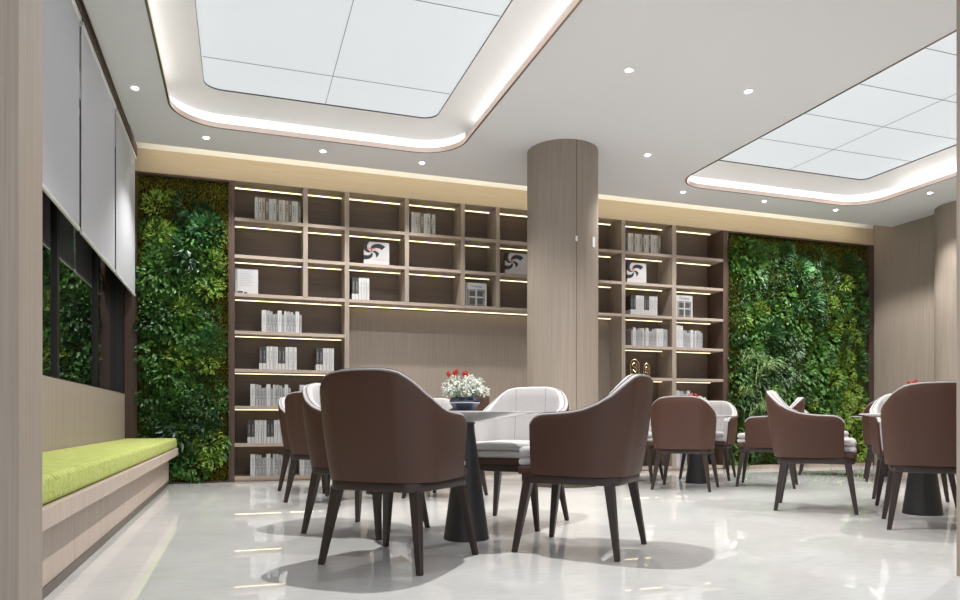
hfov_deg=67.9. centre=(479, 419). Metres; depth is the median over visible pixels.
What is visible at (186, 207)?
plant
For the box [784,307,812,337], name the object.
plant
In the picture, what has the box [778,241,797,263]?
plant
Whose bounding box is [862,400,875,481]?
armchair
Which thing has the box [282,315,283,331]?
book
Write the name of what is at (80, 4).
trim
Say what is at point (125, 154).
roller blind
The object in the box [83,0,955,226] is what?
ceiling
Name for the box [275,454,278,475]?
book
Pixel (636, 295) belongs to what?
book
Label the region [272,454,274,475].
book
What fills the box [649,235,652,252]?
book
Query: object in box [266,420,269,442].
book
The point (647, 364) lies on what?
ornament
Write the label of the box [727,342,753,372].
ivy plant
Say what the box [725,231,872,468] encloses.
wall
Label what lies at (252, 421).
book
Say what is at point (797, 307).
plant
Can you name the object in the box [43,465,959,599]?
floor
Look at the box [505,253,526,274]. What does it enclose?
book
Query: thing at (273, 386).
book
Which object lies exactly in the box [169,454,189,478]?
ivy plant
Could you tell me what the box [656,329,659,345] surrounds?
book
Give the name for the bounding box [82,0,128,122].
trim
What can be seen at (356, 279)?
book
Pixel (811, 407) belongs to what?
plant
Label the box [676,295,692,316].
magazine
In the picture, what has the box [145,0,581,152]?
ceiling light panel
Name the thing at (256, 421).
book
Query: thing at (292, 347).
book
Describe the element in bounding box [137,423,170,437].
ivy plant
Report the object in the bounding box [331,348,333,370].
book
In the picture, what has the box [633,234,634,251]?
book
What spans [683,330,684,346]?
book
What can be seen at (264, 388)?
book
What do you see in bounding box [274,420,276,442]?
book
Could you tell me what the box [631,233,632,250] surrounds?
book
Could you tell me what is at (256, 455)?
book
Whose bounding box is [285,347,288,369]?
book
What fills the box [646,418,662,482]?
armchair
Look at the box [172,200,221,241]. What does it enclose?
plant
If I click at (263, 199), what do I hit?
book
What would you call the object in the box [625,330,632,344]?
book
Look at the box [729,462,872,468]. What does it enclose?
baseboard
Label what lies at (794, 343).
variegated plant
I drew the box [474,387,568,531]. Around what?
armchair
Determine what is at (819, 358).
plant
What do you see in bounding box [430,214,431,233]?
book
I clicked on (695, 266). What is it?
bookcase
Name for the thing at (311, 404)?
armchair
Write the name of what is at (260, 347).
book
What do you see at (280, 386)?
book
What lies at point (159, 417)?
ivy plant
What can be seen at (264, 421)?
book
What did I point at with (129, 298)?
trim
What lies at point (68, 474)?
seat cushion
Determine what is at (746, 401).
plant
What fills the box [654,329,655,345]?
book
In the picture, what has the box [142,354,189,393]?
ivy plant
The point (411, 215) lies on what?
book
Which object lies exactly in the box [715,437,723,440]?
cushion
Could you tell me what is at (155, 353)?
plant
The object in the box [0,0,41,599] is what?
wall
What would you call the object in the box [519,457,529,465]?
cushion
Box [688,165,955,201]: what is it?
light
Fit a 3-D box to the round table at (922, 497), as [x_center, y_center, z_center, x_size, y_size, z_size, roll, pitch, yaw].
[3.113,0.307,5.015,0.800,0.706,0.800,0,0,-19]
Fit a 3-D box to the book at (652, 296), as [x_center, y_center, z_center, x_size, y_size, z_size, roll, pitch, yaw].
[2.211,-1.476,9.311,0.031,0.250,0.170,0,0,-19]
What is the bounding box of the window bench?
[42,438,177,599]
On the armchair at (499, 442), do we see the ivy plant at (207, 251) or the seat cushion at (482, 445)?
the seat cushion at (482, 445)
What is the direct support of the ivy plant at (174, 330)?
on the wall at (182, 326)
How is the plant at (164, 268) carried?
on the wall at (182, 326)
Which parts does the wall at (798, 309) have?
frame, frame, frame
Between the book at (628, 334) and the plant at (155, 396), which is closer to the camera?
the plant at (155, 396)
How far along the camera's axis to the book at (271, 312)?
7.72 m
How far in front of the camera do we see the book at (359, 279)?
8.02 m
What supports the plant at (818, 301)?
on the wall at (798, 309)
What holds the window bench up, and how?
on the floor
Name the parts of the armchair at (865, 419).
leg, leg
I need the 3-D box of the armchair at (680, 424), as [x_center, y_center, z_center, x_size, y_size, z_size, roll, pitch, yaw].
[1.966,0.216,6.838,0.601,0.887,0.622,0,0,26]
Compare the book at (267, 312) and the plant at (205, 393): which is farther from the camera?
the book at (267, 312)
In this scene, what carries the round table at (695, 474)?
on the floor
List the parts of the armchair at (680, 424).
leg, leg, leg, leg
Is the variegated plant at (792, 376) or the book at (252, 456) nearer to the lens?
the book at (252, 456)
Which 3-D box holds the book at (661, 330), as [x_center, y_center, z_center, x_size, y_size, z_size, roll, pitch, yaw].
[2.332,-1.069,9.359,0.048,0.235,0.182,0,0,-19]
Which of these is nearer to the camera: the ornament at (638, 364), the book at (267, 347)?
the book at (267, 347)
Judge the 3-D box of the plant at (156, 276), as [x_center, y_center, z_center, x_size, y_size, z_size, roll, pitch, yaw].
[-3.296,-1.454,7.280,0.458,0.487,0.153,21,-6,-17]
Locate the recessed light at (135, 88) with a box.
[129,86,140,90]
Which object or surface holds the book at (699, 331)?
on the bookcase at (695, 266)
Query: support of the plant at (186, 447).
on the wall at (182, 326)
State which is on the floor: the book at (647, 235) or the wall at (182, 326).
the wall at (182, 326)
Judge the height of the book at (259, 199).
0.242 m
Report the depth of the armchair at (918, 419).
4.18 m
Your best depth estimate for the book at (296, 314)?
7.81 m
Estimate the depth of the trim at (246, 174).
8.30 m
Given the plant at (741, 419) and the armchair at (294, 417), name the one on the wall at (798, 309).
the plant at (741, 419)
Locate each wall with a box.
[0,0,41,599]
[42,30,124,451]
[124,124,133,393]
[132,171,231,483]
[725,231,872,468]
[873,215,933,465]
[956,0,959,575]
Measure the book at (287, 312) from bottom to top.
0.232 m
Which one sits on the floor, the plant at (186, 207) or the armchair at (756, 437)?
the armchair at (756, 437)
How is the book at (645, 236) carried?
on the bookcase at (695, 266)
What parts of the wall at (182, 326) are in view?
frame, frame, frame, frame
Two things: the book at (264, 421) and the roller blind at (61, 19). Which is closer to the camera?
the roller blind at (61, 19)
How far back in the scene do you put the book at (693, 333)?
9.43 m
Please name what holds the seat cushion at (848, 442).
on the armchair at (796, 436)
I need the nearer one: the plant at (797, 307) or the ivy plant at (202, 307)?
the ivy plant at (202, 307)
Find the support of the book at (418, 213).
on the bookcase at (415, 321)
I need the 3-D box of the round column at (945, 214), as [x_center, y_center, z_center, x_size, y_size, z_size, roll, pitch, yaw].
[6.216,-1.034,9.087,0.728,3.389,0.728,0,0,-19]
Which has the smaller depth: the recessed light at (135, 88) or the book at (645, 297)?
the recessed light at (135, 88)
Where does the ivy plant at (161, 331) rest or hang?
on the wall at (182, 326)
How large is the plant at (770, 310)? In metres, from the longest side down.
0.476 x 0.457 x 0.150 m
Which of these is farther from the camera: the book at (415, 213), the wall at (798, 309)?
the wall at (798, 309)
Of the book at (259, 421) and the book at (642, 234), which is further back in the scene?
the book at (642, 234)
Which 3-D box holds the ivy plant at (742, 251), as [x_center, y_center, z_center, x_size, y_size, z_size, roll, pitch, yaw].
[3.544,-2.239,9.580,0.480,0.499,0.158,-15,5,-18]
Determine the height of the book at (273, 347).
0.249 m
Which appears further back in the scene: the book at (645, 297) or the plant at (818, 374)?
the plant at (818, 374)
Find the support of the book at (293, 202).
on the bookcase at (301, 267)
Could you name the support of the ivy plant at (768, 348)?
on the wall at (798, 309)
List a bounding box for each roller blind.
[42,0,81,230]
[79,21,116,272]
[115,109,135,295]
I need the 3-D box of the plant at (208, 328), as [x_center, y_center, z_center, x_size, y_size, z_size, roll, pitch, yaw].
[-2.813,-0.851,7.408,0.391,0.388,0.164,-33,10,-16]
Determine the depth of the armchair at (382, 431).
3.09 m
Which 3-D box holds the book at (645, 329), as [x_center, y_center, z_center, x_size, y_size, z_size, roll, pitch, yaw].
[2.130,-1.070,9.291,0.042,0.237,0.182,0,0,-19]
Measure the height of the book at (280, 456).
0.225 m
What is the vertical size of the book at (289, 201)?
0.246 m
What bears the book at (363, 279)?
on the bookcase at (415, 321)
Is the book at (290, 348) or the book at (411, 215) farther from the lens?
the book at (411, 215)
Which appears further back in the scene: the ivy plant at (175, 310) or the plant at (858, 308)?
the plant at (858, 308)
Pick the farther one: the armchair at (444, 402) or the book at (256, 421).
the book at (256, 421)
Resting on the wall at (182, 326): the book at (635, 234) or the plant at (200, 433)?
the plant at (200, 433)
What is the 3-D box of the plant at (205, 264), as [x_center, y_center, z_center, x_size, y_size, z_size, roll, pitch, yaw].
[-2.876,-1.648,7.432,0.410,0.418,0.138,0,0,-19]
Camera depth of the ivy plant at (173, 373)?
7.32 m
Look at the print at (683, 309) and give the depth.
9.41 m
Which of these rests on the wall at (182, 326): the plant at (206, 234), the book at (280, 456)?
the plant at (206, 234)
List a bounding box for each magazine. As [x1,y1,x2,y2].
[465,282,486,305]
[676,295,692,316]
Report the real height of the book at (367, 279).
0.248 m
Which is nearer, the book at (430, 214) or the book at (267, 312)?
the book at (267, 312)
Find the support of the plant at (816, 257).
on the wall at (798, 309)
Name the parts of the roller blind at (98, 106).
rail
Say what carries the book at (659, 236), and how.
on the bookcase at (695, 266)
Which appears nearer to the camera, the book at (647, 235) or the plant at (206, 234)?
the plant at (206, 234)
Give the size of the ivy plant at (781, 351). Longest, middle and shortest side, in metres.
0.440 x 0.428 x 0.142 m
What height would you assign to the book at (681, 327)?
0.285 m
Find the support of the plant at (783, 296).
on the wall at (798, 309)
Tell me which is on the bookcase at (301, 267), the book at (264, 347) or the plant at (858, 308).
the book at (264, 347)
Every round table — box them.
[444,411,537,541]
[685,415,737,483]
[850,416,888,476]
[858,413,943,515]
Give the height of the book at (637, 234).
0.238 m
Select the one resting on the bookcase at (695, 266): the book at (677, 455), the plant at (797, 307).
the book at (677, 455)
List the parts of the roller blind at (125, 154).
rail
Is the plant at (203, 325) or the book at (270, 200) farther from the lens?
the book at (270, 200)
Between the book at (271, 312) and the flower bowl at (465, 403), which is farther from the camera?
the book at (271, 312)
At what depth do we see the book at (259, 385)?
7.68 m
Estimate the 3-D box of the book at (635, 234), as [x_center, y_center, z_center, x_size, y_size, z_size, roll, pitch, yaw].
[1.978,-2.272,9.233,0.032,0.238,0.170,0,0,-19]
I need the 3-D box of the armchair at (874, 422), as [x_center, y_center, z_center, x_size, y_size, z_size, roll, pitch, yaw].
[3.431,0.216,5.656,0.601,0.887,0.622,0,0,26]
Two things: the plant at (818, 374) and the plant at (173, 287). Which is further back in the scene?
the plant at (818, 374)
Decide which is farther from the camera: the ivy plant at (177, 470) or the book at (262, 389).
the book at (262, 389)
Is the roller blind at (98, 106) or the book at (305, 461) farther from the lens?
the book at (305, 461)
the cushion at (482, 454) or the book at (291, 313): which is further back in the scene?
the book at (291, 313)
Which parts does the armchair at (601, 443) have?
leg, seat rail, leg, leg, leg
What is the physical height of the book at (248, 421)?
0.250 m
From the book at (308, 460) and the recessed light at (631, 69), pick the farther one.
the book at (308, 460)
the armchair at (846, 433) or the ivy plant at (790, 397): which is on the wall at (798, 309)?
the ivy plant at (790, 397)
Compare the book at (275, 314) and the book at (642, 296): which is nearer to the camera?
the book at (275, 314)
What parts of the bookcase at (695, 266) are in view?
panel, shelf, shelf, shelf, shelf, shelf, shelf, panel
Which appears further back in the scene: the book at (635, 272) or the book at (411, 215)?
the book at (635, 272)
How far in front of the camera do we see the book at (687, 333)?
9.40 m
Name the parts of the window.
sill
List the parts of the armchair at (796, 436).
leg, leg, seat rail, leg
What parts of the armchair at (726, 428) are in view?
leg, seat rail, leg, leg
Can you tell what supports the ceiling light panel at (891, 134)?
attached to the ceiling
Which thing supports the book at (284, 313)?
on the bookcase at (301, 267)
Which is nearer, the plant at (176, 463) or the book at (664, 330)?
the plant at (176, 463)
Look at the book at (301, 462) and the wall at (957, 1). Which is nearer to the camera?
the wall at (957, 1)
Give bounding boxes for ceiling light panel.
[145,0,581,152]
[685,30,955,205]
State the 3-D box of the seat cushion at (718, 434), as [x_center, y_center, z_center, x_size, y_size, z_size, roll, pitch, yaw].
[2.572,0.161,8.060,0.417,0.056,0.470,0,0,26]
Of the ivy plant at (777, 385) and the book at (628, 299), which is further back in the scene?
the ivy plant at (777, 385)
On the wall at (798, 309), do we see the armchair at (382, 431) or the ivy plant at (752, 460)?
the ivy plant at (752, 460)
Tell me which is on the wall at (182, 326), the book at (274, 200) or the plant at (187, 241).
the plant at (187, 241)
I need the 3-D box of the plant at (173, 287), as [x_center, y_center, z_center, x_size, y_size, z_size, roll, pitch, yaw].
[-3.145,-1.373,7.348,0.384,0.400,0.126,15,-5,-18]
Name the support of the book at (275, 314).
on the bookcase at (301, 267)
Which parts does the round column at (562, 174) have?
access plate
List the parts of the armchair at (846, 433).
leg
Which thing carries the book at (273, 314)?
on the bookcase at (301, 267)
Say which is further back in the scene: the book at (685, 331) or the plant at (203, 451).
the book at (685, 331)
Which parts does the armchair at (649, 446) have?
leg, leg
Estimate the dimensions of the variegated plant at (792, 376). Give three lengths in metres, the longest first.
0.342 x 0.340 x 0.110 m
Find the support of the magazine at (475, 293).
on the bookcase at (415, 321)
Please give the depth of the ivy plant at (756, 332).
9.64 m
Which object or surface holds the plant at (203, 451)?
on the wall at (182, 326)
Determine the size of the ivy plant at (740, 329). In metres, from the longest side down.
0.437 x 0.402 x 0.136 m
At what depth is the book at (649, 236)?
9.22 m
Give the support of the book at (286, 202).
on the bookcase at (301, 267)
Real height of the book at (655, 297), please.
0.248 m
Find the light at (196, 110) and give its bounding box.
[170,96,464,147]
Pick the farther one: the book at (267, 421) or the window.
the book at (267, 421)
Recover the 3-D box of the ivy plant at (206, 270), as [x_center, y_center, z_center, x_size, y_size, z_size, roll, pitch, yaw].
[-2.866,-1.460,7.426,0.438,0.446,0.138,0,0,-19]
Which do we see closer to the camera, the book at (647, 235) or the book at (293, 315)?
the book at (293, 315)
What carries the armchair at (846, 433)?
on the floor
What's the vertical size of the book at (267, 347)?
0.248 m
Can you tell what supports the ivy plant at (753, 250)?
on the wall at (798, 309)
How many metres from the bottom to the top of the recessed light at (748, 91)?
0.005 m
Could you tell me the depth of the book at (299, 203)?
7.81 m
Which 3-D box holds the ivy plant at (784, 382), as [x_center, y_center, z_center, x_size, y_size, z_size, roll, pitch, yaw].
[4.195,-0.529,9.795,0.491,0.534,0.160,0,0,-19]
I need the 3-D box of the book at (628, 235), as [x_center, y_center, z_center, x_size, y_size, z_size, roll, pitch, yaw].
[1.883,-2.272,9.201,0.038,0.238,0.170,0,0,-19]
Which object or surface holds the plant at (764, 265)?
on the wall at (798, 309)
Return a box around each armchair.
[278,397,324,493]
[284,391,340,505]
[301,383,429,539]
[318,367,477,575]
[402,393,489,497]
[433,398,451,409]
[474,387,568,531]
[511,373,653,561]
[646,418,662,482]
[650,395,718,491]
[679,401,737,480]
[735,397,804,488]
[766,390,858,514]
[798,409,848,474]
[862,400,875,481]
[869,393,955,507]
[881,381,955,529]
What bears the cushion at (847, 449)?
on the armchair at (796, 436)
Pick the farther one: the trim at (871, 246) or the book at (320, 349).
the trim at (871, 246)
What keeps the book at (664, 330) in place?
on the bookcase at (695, 266)
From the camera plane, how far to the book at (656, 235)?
9.25 m
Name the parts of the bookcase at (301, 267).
panel, shelf, shelf, shelf, shelf, shelf, shelf, shelf, shelf, panel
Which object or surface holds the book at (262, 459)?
on the bookcase at (301, 267)
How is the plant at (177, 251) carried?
on the wall at (182, 326)
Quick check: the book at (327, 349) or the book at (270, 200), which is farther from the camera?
the book at (327, 349)
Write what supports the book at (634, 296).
on the bookcase at (695, 266)
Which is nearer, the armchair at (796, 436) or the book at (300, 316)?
the armchair at (796, 436)
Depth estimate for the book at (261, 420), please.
7.72 m
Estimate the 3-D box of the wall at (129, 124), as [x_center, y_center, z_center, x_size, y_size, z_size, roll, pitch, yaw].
[0.843,-1.250,9.315,10.340,3.820,0.280,0,0,-19]
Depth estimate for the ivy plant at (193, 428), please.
7.38 m
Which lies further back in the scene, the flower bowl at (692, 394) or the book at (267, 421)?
the book at (267, 421)
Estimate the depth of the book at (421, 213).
8.25 m
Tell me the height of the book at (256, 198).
0.245 m
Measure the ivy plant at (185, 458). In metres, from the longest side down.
0.446 x 0.434 x 0.144 m
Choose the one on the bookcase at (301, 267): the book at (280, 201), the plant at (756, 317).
the book at (280, 201)
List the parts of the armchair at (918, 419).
leg, leg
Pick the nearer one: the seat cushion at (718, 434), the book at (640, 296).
the seat cushion at (718, 434)
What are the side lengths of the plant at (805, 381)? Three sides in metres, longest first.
0.518 x 0.503 x 0.168 m
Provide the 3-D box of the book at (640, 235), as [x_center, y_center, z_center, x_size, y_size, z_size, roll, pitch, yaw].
[2.038,-2.272,9.266,0.032,0.238,0.194,0,0,-19]
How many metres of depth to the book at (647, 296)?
9.21 m
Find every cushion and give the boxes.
[42,438,176,504]
[476,440,529,450]
[477,450,521,458]
[519,446,529,456]
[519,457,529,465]
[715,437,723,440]
[716,432,723,436]
[737,433,744,438]
[737,439,744,442]
[844,438,856,446]
[844,446,856,452]
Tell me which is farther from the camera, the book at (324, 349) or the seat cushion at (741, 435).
the book at (324, 349)
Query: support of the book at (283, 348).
on the bookcase at (301, 267)
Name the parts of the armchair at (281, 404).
leg, leg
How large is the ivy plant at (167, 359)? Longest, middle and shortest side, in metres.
0.422 x 0.410 x 0.136 m
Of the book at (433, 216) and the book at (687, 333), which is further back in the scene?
the book at (687, 333)
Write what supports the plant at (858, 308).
on the wall at (798, 309)
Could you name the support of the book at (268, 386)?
on the bookcase at (301, 267)
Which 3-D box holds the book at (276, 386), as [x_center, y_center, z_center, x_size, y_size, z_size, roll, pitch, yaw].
[-2.235,-0.267,7.828,0.038,0.232,0.194,0,0,-19]
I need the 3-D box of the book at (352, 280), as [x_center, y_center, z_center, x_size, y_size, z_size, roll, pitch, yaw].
[-1.446,-1.476,8.081,0.034,0.250,0.170,0,0,-19]
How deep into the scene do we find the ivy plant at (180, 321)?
7.37 m
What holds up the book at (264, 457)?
on the bookcase at (301, 267)
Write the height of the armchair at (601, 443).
0.887 m
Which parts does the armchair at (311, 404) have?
leg, leg, leg, leg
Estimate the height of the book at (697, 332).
0.232 m
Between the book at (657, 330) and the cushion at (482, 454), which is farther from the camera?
the book at (657, 330)
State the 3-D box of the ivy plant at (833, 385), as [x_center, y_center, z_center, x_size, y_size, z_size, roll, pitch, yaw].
[5.029,-0.534,10.079,0.495,0.514,0.159,5,-2,-19]
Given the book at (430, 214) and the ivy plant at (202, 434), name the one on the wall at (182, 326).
the ivy plant at (202, 434)
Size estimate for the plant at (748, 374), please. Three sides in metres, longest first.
0.539 x 0.530 x 0.170 m
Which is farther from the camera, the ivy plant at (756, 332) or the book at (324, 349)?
the ivy plant at (756, 332)
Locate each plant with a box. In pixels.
[132,333,176,373]
[134,300,179,346]
[134,376,179,416]
[135,255,180,297]
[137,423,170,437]
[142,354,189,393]
[144,291,187,331]
[145,248,187,287]
[149,407,187,437]
[150,307,193,348]
[150,342,191,376]
[150,356,191,393]
[156,270,193,304]
[156,410,204,454]
[156,429,194,467]
[164,225,208,269]
[164,313,214,360]
[167,188,205,226]
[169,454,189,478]
[169,455,182,482]
[170,311,209,349]
[171,401,216,441]
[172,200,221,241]
[172,222,210,254]
[172,242,213,284]
[176,419,217,461]
[178,454,213,482]
[182,208,226,245]
[183,260,226,297]
[185,373,228,413]
[186,243,224,282]
[186,294,220,327]
[188,410,224,443]
[190,321,227,356]
[191,430,231,465]
[192,228,225,260]
[725,379,759,415]
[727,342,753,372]
[728,235,757,269]
[728,317,752,347]
[728,357,756,389]
[728,438,757,468]
[730,240,759,274]
[734,415,746,451]
[738,361,770,397]
[739,336,769,368]
[740,383,762,410]
[741,317,771,352]
[742,252,770,288]
[744,305,769,336]
[756,297,783,328]
[756,314,785,348]
[759,327,782,357]
[761,345,784,374]
[761,378,787,409]
[768,281,798,313]
[770,299,797,332]
[771,342,795,371]
[771,364,798,398]
[772,323,799,355]
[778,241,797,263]
[778,363,795,385]
[780,383,797,406]
[783,298,803,319]
[784,255,815,289]
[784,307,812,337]
[788,340,804,362]
[788,361,818,394]
[789,321,813,348]
[789,363,807,384]
[798,287,826,321]
[802,381,826,412]
[804,247,827,275]
[805,362,831,388]
[806,340,833,374]
[806,402,830,414]
[814,329,842,360]
[820,366,848,398]
[846,292,872,325]
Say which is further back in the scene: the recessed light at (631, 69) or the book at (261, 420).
the book at (261, 420)
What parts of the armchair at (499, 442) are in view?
leg, seat rail, leg, leg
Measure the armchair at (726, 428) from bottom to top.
0.887 m
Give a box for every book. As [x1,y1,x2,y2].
[235,268,257,293]
[247,420,250,442]
[250,384,254,405]
[250,454,254,475]
[251,420,254,442]
[254,197,257,218]
[255,384,258,405]
[255,420,257,442]
[255,454,258,475]
[258,198,261,219]
[258,420,260,442]
[259,346,262,368]
[259,385,260,405]
[259,455,260,475]
[261,310,265,331]
[261,388,263,405]
[261,420,262,442]
[261,457,263,475]
[262,198,264,219]
[263,346,265,368]
[263,420,265,442]
[264,388,265,405]
[264,457,265,475]
[265,197,268,219]
[266,310,269,331]
[266,346,269,368]
[266,384,270,405]
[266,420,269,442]
[266,454,270,475]
[269,199,272,219]
[270,311,272,331]
[270,346,272,368]
[270,420,273,442]
[271,388,272,405]
[271,457,272,475]
[272,385,274,405]
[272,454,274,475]
[273,199,275,220]
[273,314,274,331]
[273,347,274,368]
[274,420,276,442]
[275,314,276,331]
[275,347,277,368]
[275,385,278,405]
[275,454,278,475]
[276,200,278,220]
[277,311,281,331]
[277,420,279,442]
[278,347,281,369]
[279,200,281,220]
[279,385,281,398]
[279,454,281,475]
[282,200,284,220]
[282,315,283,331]
[282,347,284,369]
[283,311,285,331]
[283,385,287,396]
[285,200,287,221]
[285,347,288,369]
[286,311,289,331]
[288,200,291,221]
[289,347,291,369]
[290,312,292,332]
[292,201,294,221]
[292,347,293,369]
[293,315,294,332]
[294,312,298,332]
[294,347,296,369]
[295,201,297,222]
[298,202,300,222]
[299,315,301,332]
[299,460,303,474]
[304,460,307,474]
[308,460,309,474]
[315,348,318,369]
[319,348,322,369]
[323,348,325,370]
[326,348,328,370]
[329,348,330,370]
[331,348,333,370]
[350,277,354,298]
[355,277,357,298]
[358,278,361,299]
[362,278,364,299]
[364,241,388,264]
[366,278,368,299]
[409,212,413,232]
[414,212,417,232]
[418,213,419,232]
[420,212,423,232]
[424,214,426,233]
[427,214,429,233]
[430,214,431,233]
[432,214,434,233]
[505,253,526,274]
[625,233,630,250]
[625,295,632,313]
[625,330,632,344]
[626,262,645,282]
[626,327,635,345]
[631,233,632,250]
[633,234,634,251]
[633,295,635,313]
[635,234,636,251]
[636,295,637,313]
[636,328,639,345]
[637,234,638,251]
[638,295,639,314]
[639,234,641,251]
[639,328,642,345]
[640,296,641,314]
[642,234,643,251]
[642,296,643,314]
[644,235,646,252]
[644,296,646,314]
[644,328,648,345]
[644,331,645,345]
[647,235,648,252]
[647,296,648,314]
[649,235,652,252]
[649,236,650,252]
[649,296,651,314]
[649,329,653,345]
[650,331,651,345]
[652,296,653,314]
[653,235,655,252]
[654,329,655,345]
[655,297,656,314]
[656,235,657,252]
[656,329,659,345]
[658,235,660,253]
[660,329,662,346]
[663,329,665,346]
[676,325,679,346]
[676,454,679,465]
[680,326,682,346]
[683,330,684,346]
[685,331,686,347]
[687,330,692,347]
[687,333,688,347]
[693,333,694,347]
[696,331,698,347]
[699,331,700,347]
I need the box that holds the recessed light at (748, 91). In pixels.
[743,89,753,93]
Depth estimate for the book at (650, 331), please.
9.22 m
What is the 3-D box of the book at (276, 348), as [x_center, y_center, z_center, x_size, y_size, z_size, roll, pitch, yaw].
[-2.238,-0.670,7.827,0.029,0.248,0.194,0,0,-19]
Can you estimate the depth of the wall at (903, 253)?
9.91 m
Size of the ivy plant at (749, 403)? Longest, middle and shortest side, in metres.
0.416 x 0.404 x 0.134 m
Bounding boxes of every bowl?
[441,369,489,410]
[688,393,709,403]
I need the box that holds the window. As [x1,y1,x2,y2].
[42,68,123,393]
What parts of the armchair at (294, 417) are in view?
leg, leg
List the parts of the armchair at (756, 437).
leg, seat rail, leg, leg, leg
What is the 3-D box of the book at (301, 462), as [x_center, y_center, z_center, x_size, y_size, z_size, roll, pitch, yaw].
[-1.979,0.487,7.901,0.048,0.235,0.170,0,0,-19]
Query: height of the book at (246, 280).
0.275 m
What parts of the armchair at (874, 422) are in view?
leg, leg, leg, leg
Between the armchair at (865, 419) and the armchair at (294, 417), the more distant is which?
the armchair at (865, 419)
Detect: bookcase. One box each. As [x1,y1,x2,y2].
[230,180,346,481]
[347,192,622,474]
[623,220,726,470]
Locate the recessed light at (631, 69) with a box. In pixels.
[623,67,634,72]
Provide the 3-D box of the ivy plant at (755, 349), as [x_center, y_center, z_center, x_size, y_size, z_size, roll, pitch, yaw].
[3.734,-0.897,9.634,0.495,0.503,0.155,-24,7,-17]
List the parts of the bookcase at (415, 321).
panel, panel, alcove panel, shelf, shelf, shelf, panel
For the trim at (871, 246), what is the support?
attached to the wall at (903, 253)
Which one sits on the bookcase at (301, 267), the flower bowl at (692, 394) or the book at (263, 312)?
the book at (263, 312)
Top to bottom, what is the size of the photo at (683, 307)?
0.214 m
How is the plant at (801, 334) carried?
on the wall at (798, 309)
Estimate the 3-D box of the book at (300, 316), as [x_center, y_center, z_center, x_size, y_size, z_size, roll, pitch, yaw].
[-1.994,-1.052,7.896,0.022,0.200,0.170,0,0,-19]
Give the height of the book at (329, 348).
0.249 m
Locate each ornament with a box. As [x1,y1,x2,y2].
[629,359,639,374]
[642,363,649,375]
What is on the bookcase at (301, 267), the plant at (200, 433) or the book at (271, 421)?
the book at (271, 421)
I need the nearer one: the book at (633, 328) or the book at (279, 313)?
the book at (279, 313)
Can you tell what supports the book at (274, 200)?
on the bookcase at (301, 267)
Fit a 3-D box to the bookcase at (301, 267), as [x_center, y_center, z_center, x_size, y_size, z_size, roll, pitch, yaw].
[-2.120,-0.940,7.917,1.225,3.199,0.360,0,0,-19]
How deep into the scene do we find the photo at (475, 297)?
8.49 m
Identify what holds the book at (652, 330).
on the bookcase at (695, 266)
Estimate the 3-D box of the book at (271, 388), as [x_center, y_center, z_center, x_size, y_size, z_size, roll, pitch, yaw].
[-2.281,-0.248,7.800,0.020,0.195,0.170,0,0,-19]
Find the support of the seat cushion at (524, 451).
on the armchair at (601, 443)
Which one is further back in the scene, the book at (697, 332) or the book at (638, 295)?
the book at (697, 332)
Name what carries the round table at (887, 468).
on the floor
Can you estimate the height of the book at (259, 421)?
0.250 m
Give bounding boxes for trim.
[75,0,136,155]
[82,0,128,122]
[125,287,134,438]
[135,148,873,244]
[870,245,873,464]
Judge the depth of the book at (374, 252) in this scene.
8.12 m
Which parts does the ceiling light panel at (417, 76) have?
luminous panel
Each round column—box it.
[527,139,597,487]
[934,201,955,380]
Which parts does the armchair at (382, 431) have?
leg, leg, leg, leg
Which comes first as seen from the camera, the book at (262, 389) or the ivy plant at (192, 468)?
the ivy plant at (192, 468)
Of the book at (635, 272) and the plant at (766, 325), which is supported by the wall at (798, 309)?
the plant at (766, 325)
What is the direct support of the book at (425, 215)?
on the bookcase at (415, 321)
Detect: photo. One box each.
[467,289,484,305]
[677,301,690,316]
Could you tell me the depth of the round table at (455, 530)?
3.89 m
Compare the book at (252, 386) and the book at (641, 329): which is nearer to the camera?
the book at (252, 386)
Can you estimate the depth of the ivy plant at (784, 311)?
9.79 m
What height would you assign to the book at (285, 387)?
0.235 m
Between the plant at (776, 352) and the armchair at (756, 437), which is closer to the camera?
the armchair at (756, 437)
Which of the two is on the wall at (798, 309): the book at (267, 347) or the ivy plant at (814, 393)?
the ivy plant at (814, 393)
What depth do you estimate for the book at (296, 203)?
7.80 m
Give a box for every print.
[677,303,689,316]
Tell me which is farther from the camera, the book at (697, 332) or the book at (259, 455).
the book at (697, 332)
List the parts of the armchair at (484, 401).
leg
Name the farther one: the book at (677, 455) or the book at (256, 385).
the book at (677, 455)
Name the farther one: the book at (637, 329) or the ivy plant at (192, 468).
the book at (637, 329)
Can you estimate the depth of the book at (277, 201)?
7.74 m
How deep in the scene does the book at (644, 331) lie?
9.19 m
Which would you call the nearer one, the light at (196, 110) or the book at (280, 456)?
the light at (196, 110)
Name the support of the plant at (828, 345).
on the wall at (798, 309)
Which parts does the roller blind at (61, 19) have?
rail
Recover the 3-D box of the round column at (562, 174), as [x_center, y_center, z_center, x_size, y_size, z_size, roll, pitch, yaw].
[0.842,-1.034,7.279,0.728,3.389,0.728,0,0,-19]
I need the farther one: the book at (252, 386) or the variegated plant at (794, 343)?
the variegated plant at (794, 343)
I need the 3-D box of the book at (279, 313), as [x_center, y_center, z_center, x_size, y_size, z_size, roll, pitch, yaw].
[-2.207,-1.070,7.838,0.042,0.237,0.194,0,0,-19]
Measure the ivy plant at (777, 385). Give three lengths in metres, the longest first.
0.490 x 0.482 x 0.152 m

